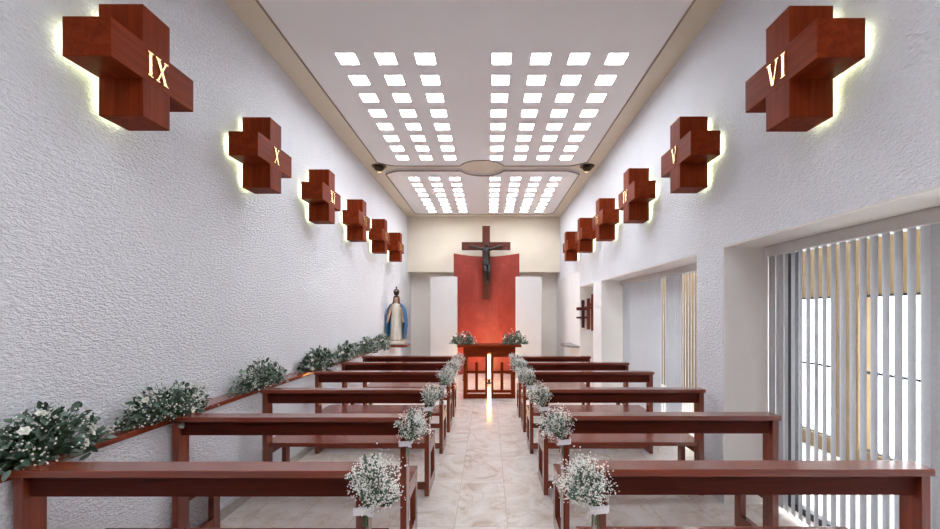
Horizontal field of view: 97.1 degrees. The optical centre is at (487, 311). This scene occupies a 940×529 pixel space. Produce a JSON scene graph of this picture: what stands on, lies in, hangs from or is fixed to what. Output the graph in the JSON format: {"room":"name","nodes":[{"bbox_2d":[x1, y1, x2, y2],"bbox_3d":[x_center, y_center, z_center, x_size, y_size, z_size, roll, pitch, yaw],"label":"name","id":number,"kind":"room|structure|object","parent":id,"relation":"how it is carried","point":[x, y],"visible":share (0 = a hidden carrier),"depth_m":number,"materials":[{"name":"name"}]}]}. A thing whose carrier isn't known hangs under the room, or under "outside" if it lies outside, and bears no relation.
{"room":"house of worship","nodes":[
{"label":"house of worship","id":0,"kind":"room"},
{"bbox_2d":[0,348,400,528],"bbox_3d":[-1.952,1.064,3.275,0.135,0.808,11.350,0,0,0],"label":"wall","id":1,"kind":"structure","parent":0,"point":[155,445],"depth_m":2.36,"materials":[{"name":"white paint"}]},
{"bbox_2d":[0,344,391,482],"bbox_3d":[-1.946,0.645,3.285,0.147,0.030,11.370,0,0,0],"label":"trim","id":2,"kind":"structure","parent":1,"relation":"on","point":[224,399],"depth_m":2.43,"materials":[{"name":"brown wood"}]},
{"bbox_2d":[0,395,120,481],"bbox_3d":[-1.908,0.521,1.805,0.286,0.289,0.645,0,0,6],"label":"flower arrangement","id":3,"kind":"object","parent":2,"relation":"on","point":[44,428],"visible":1,"depth_m":1.78,"materials":[{"name":"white plant"}]},
{"bbox_2d":[105,372,218,432],"bbox_3d":[-1.904,0.526,2.473,0.263,0.321,0.747,0,0,2],"label":"flower arrangement","id":4,"kind":"object","parent":2,"relation":"on","point":[174,397],"visible":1,"depth_m":2.43,"materials":[{"name":"white plant"}]},
{"bbox_2d":[224,353,290,394],"bbox_3d":[-1.907,0.506,3.525,0.275,0.310,0.852,0,0,-5],"label":"flower arrangement","id":5,"kind":"object","parent":2,"relation":"on","point":[268,372],"visible":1,"depth_m":3.46,"materials":[{"name":"white plant"}]},
{"bbox_2d":[296,345,337,372],"bbox_3d":[-1.902,0.527,4.723,0.289,0.298,0.944,0,0,3],"label":"flower arrangement","id":6,"kind":"object","parent":2,"relation":"on","point":[324,357],"visible":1,"depth_m":4.61,"materials":[{"name":"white plant"}]},
{"bbox_2d":[332,339,363,361],"bbox_3d":[-1.898,0.505,5.653,0.277,0.302,1.046,0,0,0],"label":"flower arrangement","id":7,"kind":"object","parent":2,"relation":"on","point":[345,350],"visible":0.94,"depth_m":5.54,"materials":[{"name":"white plant"}]},
{"bbox_2d":[357,336,380,354],"bbox_3d":[-1.895,0.525,6.640,0.284,0.295,1.005,0,0,0],"label":"flower arrangement","id":8,"kind":"object","parent":2,"relation":"on","point":[367,344],"visible":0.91,"depth_m":6.51,"materials":[{"name":"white plant"}]},
{"bbox_2d":[373,333,390,350],"bbox_3d":[-1.892,0.535,7.504,0.286,0.316,0.968,0,0,0],"label":"flower arrangement","id":9,"kind":"object","parent":2,"relation":"on","point":[381,339],"visible":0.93,"depth_m":7.40,"materials":[{"name":"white plant"}]},
{"bbox_2d":[220,403,368,521],"bbox_3d":[-1.879,1.433,3.275,0.012,0.070,11.350,0,0,0],"label":"baseboard","id":10,"kind":"structure","parent":1,"relation":"attached to","point":[239,501],"depth_m":3.13,"materials":[{"name":"grey stone"}]},
{"bbox_2d":[390,343,410,347],"bbox_3d":[-1.716,0.654,8.140,0.313,0.048,0.440,0,0,0],"label":"wall shelf","id":11,"kind":"object","parent":1,"relation":"attached to","point":[405,344],"visible":0.79,"depth_m":7.92,"materials":[{"name":"brown wood"}]},
{"bbox_2d":[385,286,407,344],"bbox_3d":[-1.800,0.062,8.183,0.440,1.135,0.310,0,0,0],"label":"robed statue","id":12,"kind":"object","parent":11,"relation":"on","point":[396,324],"visible":0.99,"depth_m":8.09,"materials":[{"name":"white ceramic"}]},
{"bbox_2d":[0,0,410,451],"bbox_3d":[-2.120,-0.558,4.350,0.200,4.053,13.500,0,0,0],"label":"wall","id":13,"kind":"structure","parent":0,"point":[127,258],"depth_m":2.58,"materials":[{"name":"white paint"}]},
{"bbox_2d":[62,4,192,130],"bbox_3d":[-1.884,-1.285,2.204,0.272,0.570,0.544,0,0,0],"label":"cross","id":14,"kind":"object","parent":13,"relation":"attached to","point":[126,46],"visible":1,"depth_m":2.11,"materials":[{"name":"brown wood"}]},
{"bbox_2d":[228,117,291,193],"bbox_3d":[-1.884,-1.289,3.441,0.272,0.570,0.544,0,0,0],"label":"cross","id":15,"kind":"object","parent":13,"relation":"attached to","point":[257,146],"visible":1,"depth_m":3.35,"materials":[{"name":"brown wood"}]},
{"bbox_2d":[301,169,340,223],"bbox_3d":[-1.884,-1.293,4.678,0.272,0.570,0.544,0,0,0],"label":"cross","id":16,"kind":"object","parent":13,"relation":"attached to","point":[321,197],"visible":1,"depth_m":4.59,"materials":[{"name":"brown wood"}]},
{"bbox_2d":[342,199,369,241],"bbox_3d":[-1.884,-1.297,5.915,0.272,0.570,0.544,0,0,0],"label":"cross","id":17,"kind":"object","parent":13,"relation":"attached to","point":[355,219],"visible":1,"depth_m":5.83,"materials":[{"name":"brown wood"}]},
{"bbox_2d":[368,219,389,253],"bbox_3d":[-1.884,-1.301,7.152,0.272,0.570,0.544,0,0,0],"label":"cross","id":18,"kind":"object","parent":13,"relation":"attached to","point":[378,234],"visible":0.97,"depth_m":7.06,"materials":[{"name":"brown wood"}]},
{"bbox_2d":[387,233,403,261],"bbox_3d":[-1.884,-1.305,8.389,0.272,0.570,0.544,0,0,0],"label":"cross","id":19,"kind":"object","parent":13,"relation":"attached to","point":[395,249],"visible":0.93,"depth_m":8.30,"materials":[{"name":"brown wood"}]},
{"bbox_2d":[430,277,456,376],"bbox_3d":[-1.002,0.333,9.450,0.605,2.270,0.140,0,0,0],"label":"wall","id":20,"kind":"structure","parent":0,"point":[443,290],"depth_m":9.38,"materials":[{"name":"white paint"}]},
{"bbox_2d":[224,0,723,216],"bbox_3d":[0.090,-2.510,4.350,4.620,0.250,13.500,0,0,0],"label":"ceiling","id":21,"kind":"structure","parent":0,"point":[249,12],"depth_m":4.51,"materials":[{"name":"beige paint"}]},
{"bbox_2d":[372,163,385,172],"bbox_3d":[-1.780,-2.335,6.780,0.236,0.100,0.236,0,0,0],"label":"ceiling spotlight","id":22,"kind":"object","parent":21,"relation":"attached to","point":[378,167],"visible":0.97,"depth_m":6.73,"materials":[{"name":"brown metal"}]},
{"bbox_2d":[258,0,692,165],"bbox_3d":[-0.093,-2.365,2.127,3.290,0.040,9.055,0,0,0],"label":"ceiling panel","id":23,"kind":"object","parent":21,"relation":"attached to","point":[462,36],"visible":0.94,"depth_m":3.93,"materials":[{"name":"paint"}]},
{"bbox_2d":[336,53,358,63],"bbox_3d":[-1.302,-2.367,3.850,0.170,0.028,0.170,0,0,0],"label":"skylight","id":24,"kind":"object","parent":23,"relation":"attached to","point":[345,58],"visible":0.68,"depth_m":3.85,"materials":[{"name":"white glass"}]},
{"bbox_2d":[349,75,369,83],"bbox_3d":[-1.302,-2.367,4.202,0.170,0.028,0.170,0,0,0],"label":"skylight","id":25,"kind":"object","parent":23,"relation":"attached to","point":[356,79],"visible":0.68,"depth_m":4.20,"materials":[{"name":"white glass"}]},
{"bbox_2d":[360,94,377,100],"bbox_3d":[-1.302,-2.367,4.553,0.170,0.028,0.170,0,0,0],"label":"skylight","id":26,"kind":"object","parent":23,"relation":"attached to","point":[366,97],"visible":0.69,"depth_m":4.55,"materials":[{"name":"white glass"}]},
{"bbox_2d":[369,110,385,115],"bbox_3d":[-1.302,-2.367,4.905,0.170,0.028,0.170,0,0,0],"label":"skylight","id":27,"kind":"object","parent":23,"relation":"attached to","point":[373,112],"visible":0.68,"depth_m":4.90,"materials":[{"name":"white glass"}]},
{"bbox_2d":[375,53,396,63],"bbox_3d":[-0.943,-2.367,3.850,0.170,0.028,0.170,0,0,0],"label":"skylight","id":28,"kind":"object","parent":23,"relation":"attached to","point":[383,58],"visible":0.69,"depth_m":3.85,"materials":[{"name":"white glass"}]},
{"bbox_2d":[385,75,404,83],"bbox_3d":[-0.943,-2.367,4.202,0.170,0.028,0.170,0,0,0],"label":"skylight","id":29,"kind":"object","parent":23,"relation":"attached to","point":[391,79],"visible":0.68,"depth_m":4.20,"materials":[{"name":"white glass"}]},
{"bbox_2d":[393,94,410,100],"bbox_3d":[-0.943,-2.367,4.553,0.170,0.028,0.170,0,0,0],"label":"skylight","id":30,"kind":"object","parent":23,"relation":"attached to","point":[398,97],"visible":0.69,"depth_m":4.55,"materials":[{"name":"white glass"}]},
{"bbox_2d":[400,110,415,115],"bbox_3d":[-0.943,-2.367,4.905,0.170,0.028,0.170,0,0,0],"label":"skylight","id":31,"kind":"object","parent":23,"relation":"attached to","point":[403,112],"visible":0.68,"depth_m":4.92,"materials":[{"name":"white glass"}]},
{"bbox_2d":[415,53,435,63],"bbox_3d":[-0.580,-2.367,3.850,0.170,0.028,0.170,0,0,0],"label":"skylight","id":32,"kind":"object","parent":23,"relation":"attached to","point":[422,58],"visible":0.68,"depth_m":3.85,"materials":[{"name":"white glass"}]},
{"bbox_2d":[421,75,439,83],"bbox_3d":[-0.580,-2.367,4.202,0.170,0.028,0.170,0,0,0],"label":"skylight","id":33,"kind":"object","parent":23,"relation":"attached to","point":[427,79],"visible":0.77,"depth_m":4.20,"materials":[{"name":"white glass"}]},
{"bbox_2d":[427,94,443,100],"bbox_3d":[-0.580,-2.367,4.553,0.170,0.028,0.170,0,0,0],"label":"skylight","id":34,"kind":"object","parent":23,"relation":"attached to","point":[431,97],"visible":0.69,"depth_m":4.55,"materials":[{"name":"white glass"}]},
{"bbox_2d":[431,110,446,115],"bbox_3d":[-0.580,-2.367,4.905,0.170,0.028,0.170,0,0,0],"label":"skylight","id":35,"kind":"object","parent":23,"relation":"attached to","point":[434,112],"visible":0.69,"depth_m":4.89,"materials":[{"name":"white glass"}]},
{"bbox_2d":[435,124,448,128],"bbox_3d":[-0.580,-2.367,5.257,0.170,0.028,0.170,0,0,0],"label":"skylight","id":36,"kind":"object","parent":23,"relation":"attached to","point":[438,126],"visible":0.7,"depth_m":5.26,"materials":[{"name":"white glass"}]},
{"bbox_2d":[255,0,695,213],"bbox_3d":[-0.093,-2.342,3.766,3.306,0.014,12.344,0,0,0],"label":"trim","id":37,"kind":"structure","parent":23,"relation":"attached to","point":[257,1],"depth_m":6.15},
{"bbox_2d":[491,124,504,128],"bbox_3d":[0.126,-2.367,5.257,0.170,0.028,0.170,0,0,0],"label":"skylight","id":38,"kind":"object","parent":23,"relation":"attached to","point":[493,126],"visible":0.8,"depth_m":5.26,"materials":[{"name":"white glass"}]},
{"bbox_2d":[491,110,505,115],"bbox_3d":[0.126,-2.367,4.905,0.170,0.028,0.170,0,0,0],"label":"skylight","id":39,"kind":"object","parent":23,"relation":"attached to","point":[493,112],"visible":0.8,"depth_m":4.91,"materials":[{"name":"white glass"}]},
{"bbox_2d":[492,94,506,100],"bbox_3d":[0.126,-2.367,4.553,0.170,0.028,0.170,0,0,0],"label":"skylight","id":40,"kind":"object","parent":23,"relation":"attached to","point":[495,97],"visible":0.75,"depth_m":4.55,"materials":[{"name":"white glass"}]},
{"bbox_2d":[492,75,508,83],"bbox_3d":[0.126,-2.367,4.202,0.170,0.028,0.170,0,0,0],"label":"skylight","id":41,"kind":"object","parent":23,"relation":"attached to","point":[496,79],"visible":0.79,"depth_m":4.20,"materials":[{"name":"white glass"}]},
{"bbox_2d":[492,53,510,63],"bbox_3d":[0.126,-2.367,3.850,0.170,0.028,0.170,0,0,0],"label":"skylight","id":42,"kind":"object","parent":23,"relation":"attached to","point":[497,58],"visible":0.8,"depth_m":3.85,"materials":[{"name":"white glass"}]},
{"bbox_2d":[522,110,536,115],"bbox_3d":[0.487,-2.367,4.905,0.170,0.028,0.170,0,0,0],"label":"skylight","id":43,"kind":"object","parent":23,"relation":"attached to","point":[524,112],"visible":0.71,"depth_m":4.89,"materials":[{"name":"white glass"}]},
{"bbox_2d":[524,94,540,100],"bbox_3d":[0.487,-2.367,4.553,0.170,0.028,0.170,0,0,0],"label":"skylight","id":44,"kind":"object","parent":23,"relation":"attached to","point":[528,97],"visible":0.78,"depth_m":4.55,"materials":[{"name":"white glass"}]},
{"bbox_2d":[527,75,544,83],"bbox_3d":[0.487,-2.367,4.202,0.170,0.028,0.170,0,0,0],"label":"skylight","id":45,"kind":"object","parent":23,"relation":"attached to","point":[532,79],"visible":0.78,"depth_m":4.20,"materials":[{"name":"white glass"}]},
{"bbox_2d":[531,53,550,63],"bbox_3d":[0.487,-2.367,3.850,0.170,0.028,0.170,0,0,0],"label":"skylight","id":46,"kind":"object","parent":23,"relation":"attached to","point":[537,58],"visible":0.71,"depth_m":3.85,"materials":[{"name":"white glass"}]},
{"bbox_2d":[551,110,566,115],"bbox_3d":[0.838,-2.367,4.905,0.170,0.028,0.170,0,0,0],"label":"skylight","id":47,"kind":"object","parent":23,"relation":"attached to","point":[554,112],"visible":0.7,"depth_m":4.91,"materials":[{"name":"white glass"}]},
{"bbox_2d":[556,94,572,100],"bbox_3d":[0.838,-2.367,4.553,0.170,0.028,0.170,0,0,0],"label":"skylight","id":48,"kind":"object","parent":23,"relation":"attached to","point":[560,97],"visible":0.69,"depth_m":4.55,"materials":[{"name":"white glass"}]},
{"bbox_2d":[561,75,580,83],"bbox_3d":[0.838,-2.367,4.202,0.170,0.028,0.170,0,0,0],"label":"skylight","id":49,"kind":"object","parent":23,"relation":"attached to","point":[567,79],"visible":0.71,"depth_m":4.20,"materials":[{"name":"white glass"}]},
{"bbox_2d":[568,53,588,63],"bbox_3d":[0.838,-2.367,3.850,0.170,0.028,0.170,0,0,0],"label":"skylight","id":50,"kind":"object","parent":23,"relation":"attached to","point":[575,58],"visible":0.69,"depth_m":3.85,"materials":[{"name":"white glass"}]},
{"bbox_2d":[580,110,596,115],"bbox_3d":[1.190,-2.367,4.905,0.170,0.028,0.170,0,0,0],"label":"skylight","id":51,"kind":"object","parent":23,"relation":"attached to","point":[584,112],"visible":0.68,"depth_m":4.91,"materials":[{"name":"white glass"}]},
{"bbox_2d":[587,94,605,100],"bbox_3d":[1.190,-2.367,4.553,0.170,0.028,0.170,0,0,0],"label":"skylight","id":52,"kind":"object","parent":23,"relation":"attached to","point":[593,97],"visible":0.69,"depth_m":4.55,"materials":[{"name":"white glass"}]},
{"bbox_2d":[595,75,615,83],"bbox_3d":[1.190,-2.367,4.202,0.170,0.028,0.170,0,0,0],"label":"skylight","id":53,"kind":"object","parent":23,"relation":"attached to","point":[602,79],"visible":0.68,"depth_m":4.20,"materials":[{"name":"white glass"}]},
{"bbox_2d":[605,53,627,63],"bbox_3d":[1.190,-2.367,3.850,0.170,0.028,0.170,0,0,0],"label":"skylight","id":54,"kind":"object","parent":23,"relation":"attached to","point":[613,58],"visible":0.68,"depth_m":3.85,"materials":[{"name":"white glass"}]},
{"bbox_2d":[386,168,578,213],"bbox_3d":[-0.093,-2.365,8.412,3.290,0.040,3.035,0,0,0],"label":"ceiling panel","id":55,"kind":"object","parent":21,"relation":"attached to","point":[476,191],"visible":0.94,"depth_m":7.88,"materials":[{"name":"paint"}]},
{"bbox_2d":[580,163,594,172],"bbox_3d":[1.620,-2.335,6.780,0.236,0.100,0.236,0,0,0],"label":"ceiling spotlight","id":56,"kind":"object","parent":21,"relation":"attached to","point":[587,167],"visible":1,"depth_m":6.73,"materials":[{"name":"brown metal"}]},
{"bbox_2d":[407,217,559,273],"bbox_3d":[0.090,-1.794,10.750,4.620,1.583,0.700,0,0,0],"label":"wall","id":57,"kind":"structure","parent":0,"point":[432,242],"depth_m":10.40,"materials":[{"name":"beige paint"}]},
{"bbox_2d":[411,274,556,355],"bbox_3d":[0.090,0.233,11.000,4.620,2.470,0.200,0,0,0],"label":"wall","id":58,"kind":"structure","parent":0,"point":[420,283],"depth_m":10.90,"materials":[{"name":"beige paint"}]},
{"bbox_2d":[515,277,541,376],"bbox_3d":[0.920,0.333,9.450,0.580,2.270,0.140,0,0,0],"label":"wall","id":59,"kind":"structure","parent":0,"point":[528,290],"depth_m":9.38,"materials":[{"name":"white paint"}]},
{"bbox_2d":[220,372,893,528],"bbox_3d":[0.800,1.528,4.400,6.200,0.120,13.600,0,0,0],"label":"floor","id":60,"kind":"structure","parent":0,"point":[486,472],"depth_m":3.27,"materials":[{"name":"tile"}]},
{"bbox_2d":[8,462,388,528],"bbox_3d":[-1.168,1.043,1.815,1.396,0.850,0.405,0,0,0],"label":"pew","id":61,"kind":"object","parent":60,"relation":"on","point":[32,485],"visible":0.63,"depth_m":1.65,"materials":[{"name":"brown wood"}]},
{"bbox_2d":[345,443,407,528],"bbox_3d":[-0.435,0.688,1.590,0.234,0.332,0.228,0,0,7],"label":"bouquet","id":62,"kind":"object","parent":61,"relation":"attached to","point":[371,471],"visible":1,"depth_m":1.58,"materials":[{"name":"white plant"}]},
{"bbox_2d":[169,413,417,528],"bbox_3d":[-1.169,1.043,2.632,1.398,0.850,0.405,0,0,0],"label":"pew","id":63,"kind":"object","parent":60,"relation":"on","point":[195,423],"visible":0.58,"depth_m":2.46,"materials":[{"name":"brown wood"}]},
{"bbox_2d":[393,406,432,457],"bbox_3d":[-0.429,0.698,2.418,0.237,0.312,0.193,0,0,16],"label":"bouquet","id":64,"kind":"object","parent":63,"relation":"attached to","point":[415,422],"visible":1,"depth_m":2.40,"materials":[{"name":"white plant"}]},
{"bbox_2d":[260,388,434,495],"bbox_3d":[-1.133,1.043,3.493,1.347,0.850,0.405,0,0,0],"label":"pew","id":65,"kind":"object","parent":60,"relation":"on","point":[270,444],"visible":0.66,"depth_m":3.32,"materials":[{"name":"brown wood"}]},
{"bbox_2d":[420,382,447,419],"bbox_3d":[-0.420,0.702,3.277,0.225,0.304,0.211,0,0,5],"label":"bouquet","id":66,"kind":"object","parent":65,"relation":"attached to","point":[431,397],"visible":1,"depth_m":3.27,"materials":[{"name":"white plant"}]},
{"bbox_2d":[314,371,446,453],"bbox_3d":[-1.129,1.043,4.482,1.343,0.850,0.405,0,0,0],"label":"pew","id":67,"kind":"object","parent":60,"relation":"on","point":[439,410],"visible":0.67,"depth_m":4.31,"materials":[{"name":"brown wood"}]},
{"bbox_2d":[436,362,458,394],"bbox_3d":[-0.415,0.686,4.260,0.249,0.336,0.214,0,0,18],"label":"bouquet","id":68,"kind":"object","parent":67,"relation":"attached to","point":[445,377],"visible":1,"depth_m":4.25,"materials":[{"name":"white plant"}]},
{"bbox_2d":[341,362,451,432],"bbox_3d":[-1.123,1.043,5.242,1.334,0.850,0.405,0,0,0],"label":"pew","id":69,"kind":"object","parent":60,"relation":"on","point":[346,366],"visible":0.48,"depth_m":5.07,"materials":[{"name":"brown wood"}]},
{"bbox_2d":[444,358,463,376],"bbox_3d":[-0.413,0.705,5.020,0.225,0.298,0.219,0,0,10],"label":"bouquet","id":70,"kind":"object","parent":69,"relation":"attached to","point":[453,362],"visible":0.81,"depth_m":5.01,"materials":[{"name":"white plant"}]},
{"bbox_2d":[362,356,455,416],"bbox_3d":[-1.110,1.043,5.982,1.300,0.850,0.405,0,0,0],"label":"pew","id":71,"kind":"object","parent":60,"relation":"on","point":[365,358],"visible":0.56,"depth_m":5.81,"materials":[{"name":"brown wood"}]},
{"bbox_2d":[451,351,464,365],"bbox_3d":[-0.414,0.692,5.771,0.221,0.324,0.206,0,0,3],"label":"bouquet","id":72,"kind":"object","parent":71,"relation":"attached to","point":[460,359],"visible":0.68,"depth_m":5.75,"materials":[{"name":"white plant"}]},
{"bbox_2d":[454,254,518,374],"bbox_3d":[-0.035,0.060,9.840,1.510,2.816,0.600,0,0,0],"label":"panel","id":73,"kind":"object","parent":60,"relation":"on","point":[488,321],"visible":0.62,"depth_m":9.94,"materials":[{"name":"red paint"}]},
{"bbox_2d":[462,226,510,299],"bbox_3d":[-0.045,-1.185,9.915,1.170,1.765,0.290,0,0,0],"label":"crucifix","id":74,"kind":"object","parent":73,"relation":"attached to","point":[485,246],"visible":1,"depth_m":9.95,"materials":[{"name":"brown wood"}]},
{"bbox_2d":[457,343,521,398],"bbox_3d":[0.022,1.014,7.245,1.090,0.907,0.490,0,0,0],"label":"altar table","id":75,"kind":"object","parent":60,"relation":"on","point":[480,349],"visible":0.98,"depth_m":7.04,"materials":[{"name":"brown wood"}]},
{"bbox_2d":[448,331,477,344],"bbox_3d":[-0.429,0.437,7.219,0.522,0.250,0.362,0,0,11],"label":"flower arrangement","id":76,"kind":"object","parent":75,"relation":"on","point":[462,337],"visible":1,"depth_m":7.17,"materials":[{"name":"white plant"}]},
{"bbox_2d":[501,330,527,344],"bbox_3d":[0.469,0.424,7.227,0.507,0.273,0.355,0,0,-9],"label":"flower arrangement","id":77,"kind":"object","parent":75,"relation":"on","point":[511,338],"visible":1,"depth_m":7.19,"materials":[{"name":"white plant"}]},
{"bbox_2d":[517,356,590,417],"bbox_3d":[0.923,1.043,5.963,1.013,0.850,0.405,0,0,0],"label":"pew","id":78,"kind":"object","parent":60,"relation":"on","point":[527,358],"visible":0.54,"depth_m":5.79,"materials":[{"name":"brown wood"}]},
{"bbox_2d":[509,353,522,368],"bbox_3d":[0.391,0.698,5.746,0.222,0.313,0.197,0,0,-20],"label":"bouquet","id":79,"kind":"object","parent":78,"relation":"attached to","point":[513,356],"visible":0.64,"depth_m":5.73,"materials":[{"name":"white plant"}]},
{"bbox_2d":[521,362,629,431],"bbox_3d":[1.072,1.043,5.253,1.304,0.850,0.405,0,0,0],"label":"pew","id":80,"kind":"object","parent":60,"relation":"on","point":[539,366],"visible":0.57,"depth_m":5.08,"materials":[{"name":"brown wood"}]},
{"bbox_2d":[511,357,527,376],"bbox_3d":[0.396,0.693,5.048,0.224,0.322,0.247,0,0,33],"label":"bouquet","id":81,"kind":"object","parent":80,"relation":"attached to","point":[523,364],"visible":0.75,"depth_m":5.02,"materials":[{"name":"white plant"}]},
{"bbox_2d":[526,371,653,453],"bbox_3d":[1.071,1.043,4.482,1.293,0.850,0.405,0,0,0],"label":"pew","id":82,"kind":"object","parent":60,"relation":"on","point":[546,376],"visible":0.7,"depth_m":4.31,"materials":[{"name":"brown wood"}]},
{"bbox_2d":[515,366,535,393],"bbox_3d":[0.385,0.703,4.275,0.221,0.302,0.201,0,0,0],"label":"bouquet","id":83,"kind":"object","parent":82,"relation":"attached to","point":[529,376],"visible":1,"depth_m":4.25,"materials":[{"name":"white plant"}]},
{"bbox_2d":[538,387,705,494],"bbox_3d":[1.088,1.043,3.513,1.302,0.850,0.405,0,0,0],"label":"pew","id":84,"kind":"object","parent":60,"relation":"on","point":[695,395],"visible":0.64,"depth_m":3.34,"materials":[{"name":"brown wood"}]},
{"bbox_2d":[526,380,553,418],"bbox_3d":[0.403,0.692,3.289,0.228,0.324,0.214,0,0,-16],"label":"bouquet","id":85,"kind":"object","parent":84,"relation":"attached to","point":[543,399],"visible":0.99,"depth_m":3.29,"materials":[{"name":"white plant"}]},
{"bbox_2d":[553,412,780,528],"bbox_3d":[1.093,1.043,2.668,1.305,0.850,0.405,0,0,0],"label":"pew","id":86,"kind":"object","parent":60,"relation":"on","point":[765,423],"visible":0.56,"depth_m":2.50,"materials":[{"name":"brown wood"}]},
{"bbox_2d":[534,402,576,455],"bbox_3d":[0.411,0.692,2.457,0.245,0.324,0.188,0,0,-30],"label":"bouquet","id":87,"kind":"object","parent":86,"relation":"attached to","point":[553,425],"visible":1,"depth_m":2.44,"materials":[{"name":"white plant"}]},
{"bbox_2d":[576,460,935,528],"bbox_3d":[1.089,1.043,1.829,1.338,0.850,0.405,0,0,0],"label":"pew","id":88,"kind":"object","parent":60,"relation":"on","point":[907,479],"visible":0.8,"depth_m":1.66,"materials":[{"name":"brown wood"}]},
{"bbox_2d":[549,445,619,528],"bbox_3d":[0.379,0.690,1.603,0.271,0.328,0.214,0,0,-16],"label":"bouquet","id":89,"kind":"object","parent":88,"relation":"attached to","point":[587,476],"visible":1,"depth_m":1.60,"materials":[{"name":"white plant"}]},
{"bbox_2d":[593,280,600,403],"bbox_3d":[1.802,0.480,6.846,0.006,1.975,0.482,0,0,0],"label":"wall pier","id":90,"kind":"object","parent":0,"point":[596,285],"visible":0.79,"depth_m":6.82,"materials":[{"name":"white paint"}]},
{"bbox_2d":[556,0,939,502],"bbox_3d":[2.099,-0.558,4.350,0.601,4.053,13.500,0,0,0],"label":"wall","id":91,"kind":"structure","parent":0,"point":[880,142],"depth_m":2.90,"materials":[{"name":"white paint"}]},
{"bbox_2d":[563,231,577,260],"bbox_3d":[1.669,-1.305,8.280,0.272,0.570,0.544,0,0,0],"label":"cross","id":92,"kind":"object","parent":91,"relation":"attached to","point":[570,248],"visible":0.78,"depth_m":8.19,"materials":[{"name":"brown wood"}]},
{"bbox_2d":[561,342,579,347],"bbox_3d":[1.664,0.687,8.640,0.270,0.038,0.998,0,0,0],"label":"shelf","id":93,"kind":"object","parent":91,"relation":"attached to","point":[566,344],"visible":1,"depth_m":8.39,"materials":[{"name":"white"}]},
{"bbox_2d":[576,300,586,327],"bbox_3d":[1.850,0.038,8.074,0.260,0.540,0.072,0,0,0],"label":"wooden cross","id":94,"kind":"object","parent":91,"relation":"attached to","point":[582,308],"visible":0.86,"depth_m":8.05,"materials":[{"name":"brown wood"}]},
{"bbox_2d":[575,218,595,252],"bbox_3d":[1.669,-1.301,7.067,0.272,0.570,0.544,0,0,0],"label":"cross","id":95,"kind":"object","parent":91,"relation":"attached to","point":[585,236],"visible":0.89,"depth_m":6.98,"materials":[{"name":"brown wood"}]},
{"bbox_2d":[585,298,590,329],"bbox_3d":[1.935,0.038,7.989,0.140,0.600,0.072,0,0,0],"label":"wooden cross","id":96,"kind":"object","parent":91,"relation":"attached to","point":[587,307],"visible":0.9,"depth_m":7.97,"materials":[{"name":"brown wood"}]},
{"bbox_2d":[589,294,592,330],"bbox_3d":[2.000,0.008,7.904,0.140,0.700,0.072,0,0,0],"label":"wooden cross","id":97,"kind":"object","parent":91,"relation":"attached to","point":[591,303],"visible":0.48,"depth_m":7.88,"materials":[{"name":"brown wood"}]},
{"bbox_2d":[592,198,619,240],"bbox_3d":[1.669,-1.297,5.854,0.272,0.570,0.544,0,0,0],"label":"cross","id":98,"kind":"object","parent":91,"relation":"attached to","point":[606,218],"visible":0.96,"depth_m":5.76,"materials":[{"name":"brown wood"}]},
{"bbox_2d":[618,168,655,223],"bbox_3d":[1.669,-1.293,4.641,0.272,0.570,0.544,0,0,0],"label":"cross","id":99,"kind":"object","parent":91,"relation":"attached to","point":[636,196],"visible":1,"depth_m":4.55,"materials":[{"name":"brown wood"}]},
{"bbox_2d":[621,272,661,411],"bbox_3d":[2.132,0.470,5.866,0.065,1.926,1.448,0,0,0],"label":"vertical blind","id":100,"kind":"object","parent":91,"relation":"attached to","point":[642,295],"visible":0.73,"depth_m":5.73,"materials":[{"name":"fabric"}]},
{"bbox_2d":[658,263,696,411],"bbox_3d":[2.132,0.470,4.363,0.065,1.926,1.510,0,0,0],"label":"vertical blind","id":101,"kind":"object","parent":91,"relation":"attached to","point":[674,276],"visible":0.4,"depth_m":4.75,"materials":[{"name":"fabric"}]},
{"bbox_2d":[661,116,720,192],"bbox_3d":[1.669,-1.289,3.428,0.272,0.570,0.544,0,0,0],"label":"cross","id":102,"kind":"object","parent":91,"relation":"attached to","point":[693,146],"visible":1,"depth_m":3.34,"materials":[{"name":"brown wood"}]},
{"bbox_2d":[580,185,939,503],"bbox_3d":[2.103,0.480,4.320,0.593,1.975,7.640,0,0,0],"label":"window frame","id":103,"kind":"structure","parent":91,"relation":"attached to","point":[745,267],"depth_m":3.18,"materials":[{"name":"paint"}]},
{"bbox_2d":[745,6,864,131],"bbox_3d":[1.669,-1.285,2.215,0.272,0.570,0.544,0,0,0],"label":"cross","id":104,"kind":"object","parent":91,"relation":"attached to","point":[807,47],"visible":1,"depth_m":2.12,"materials":[{"name":"brown wood"}]},
{"bbox_2d":[788,228,920,525],"bbox_3d":[2.295,0.486,1.845,0.050,1.961,2.664,0,0,0],"label":"window","id":105,"kind":"structure","parent":91,"relation":"in","point":[796,253],"depth_m":3.08,"materials":[{"name":"black metal"}]},
{"bbox_2d":[763,206,939,528],"bbox_3d":[2.141,0.470,1.871,0.082,1.926,2.602,0,0,0],"label":"vertical blind","id":106,"kind":"object","parent":105,"relation":"attached to","point":[928,220],"visible":0.97,"depth_m":2.38,"materials":[{"name":"grey fabric"}]},
{"label":"outside","id":107,"kind":"structure","parent":0,"visible":0},
{"bbox_2d":[662,229,920,459],"bbox_3d":[3.610,0.153,4.600,0.120,2.870,14.000,0,0,0],"label":"wall","id":108,"kind":"structure","parent":107,"point":[692,276],"depth_m":4.20,"materials":[{"name":"beige paint"}]},
{"bbox_2d":[802,292,920,459],"bbox_3d":[3.595,0.581,1.950,0.030,1.490,7.500,0,0,0],"label":"trim","id":109,"kind":"structure","parent":108,"relation":"attached to","point":[917,293],"depth_m":3.90,"materials":[{"name":"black metal"}]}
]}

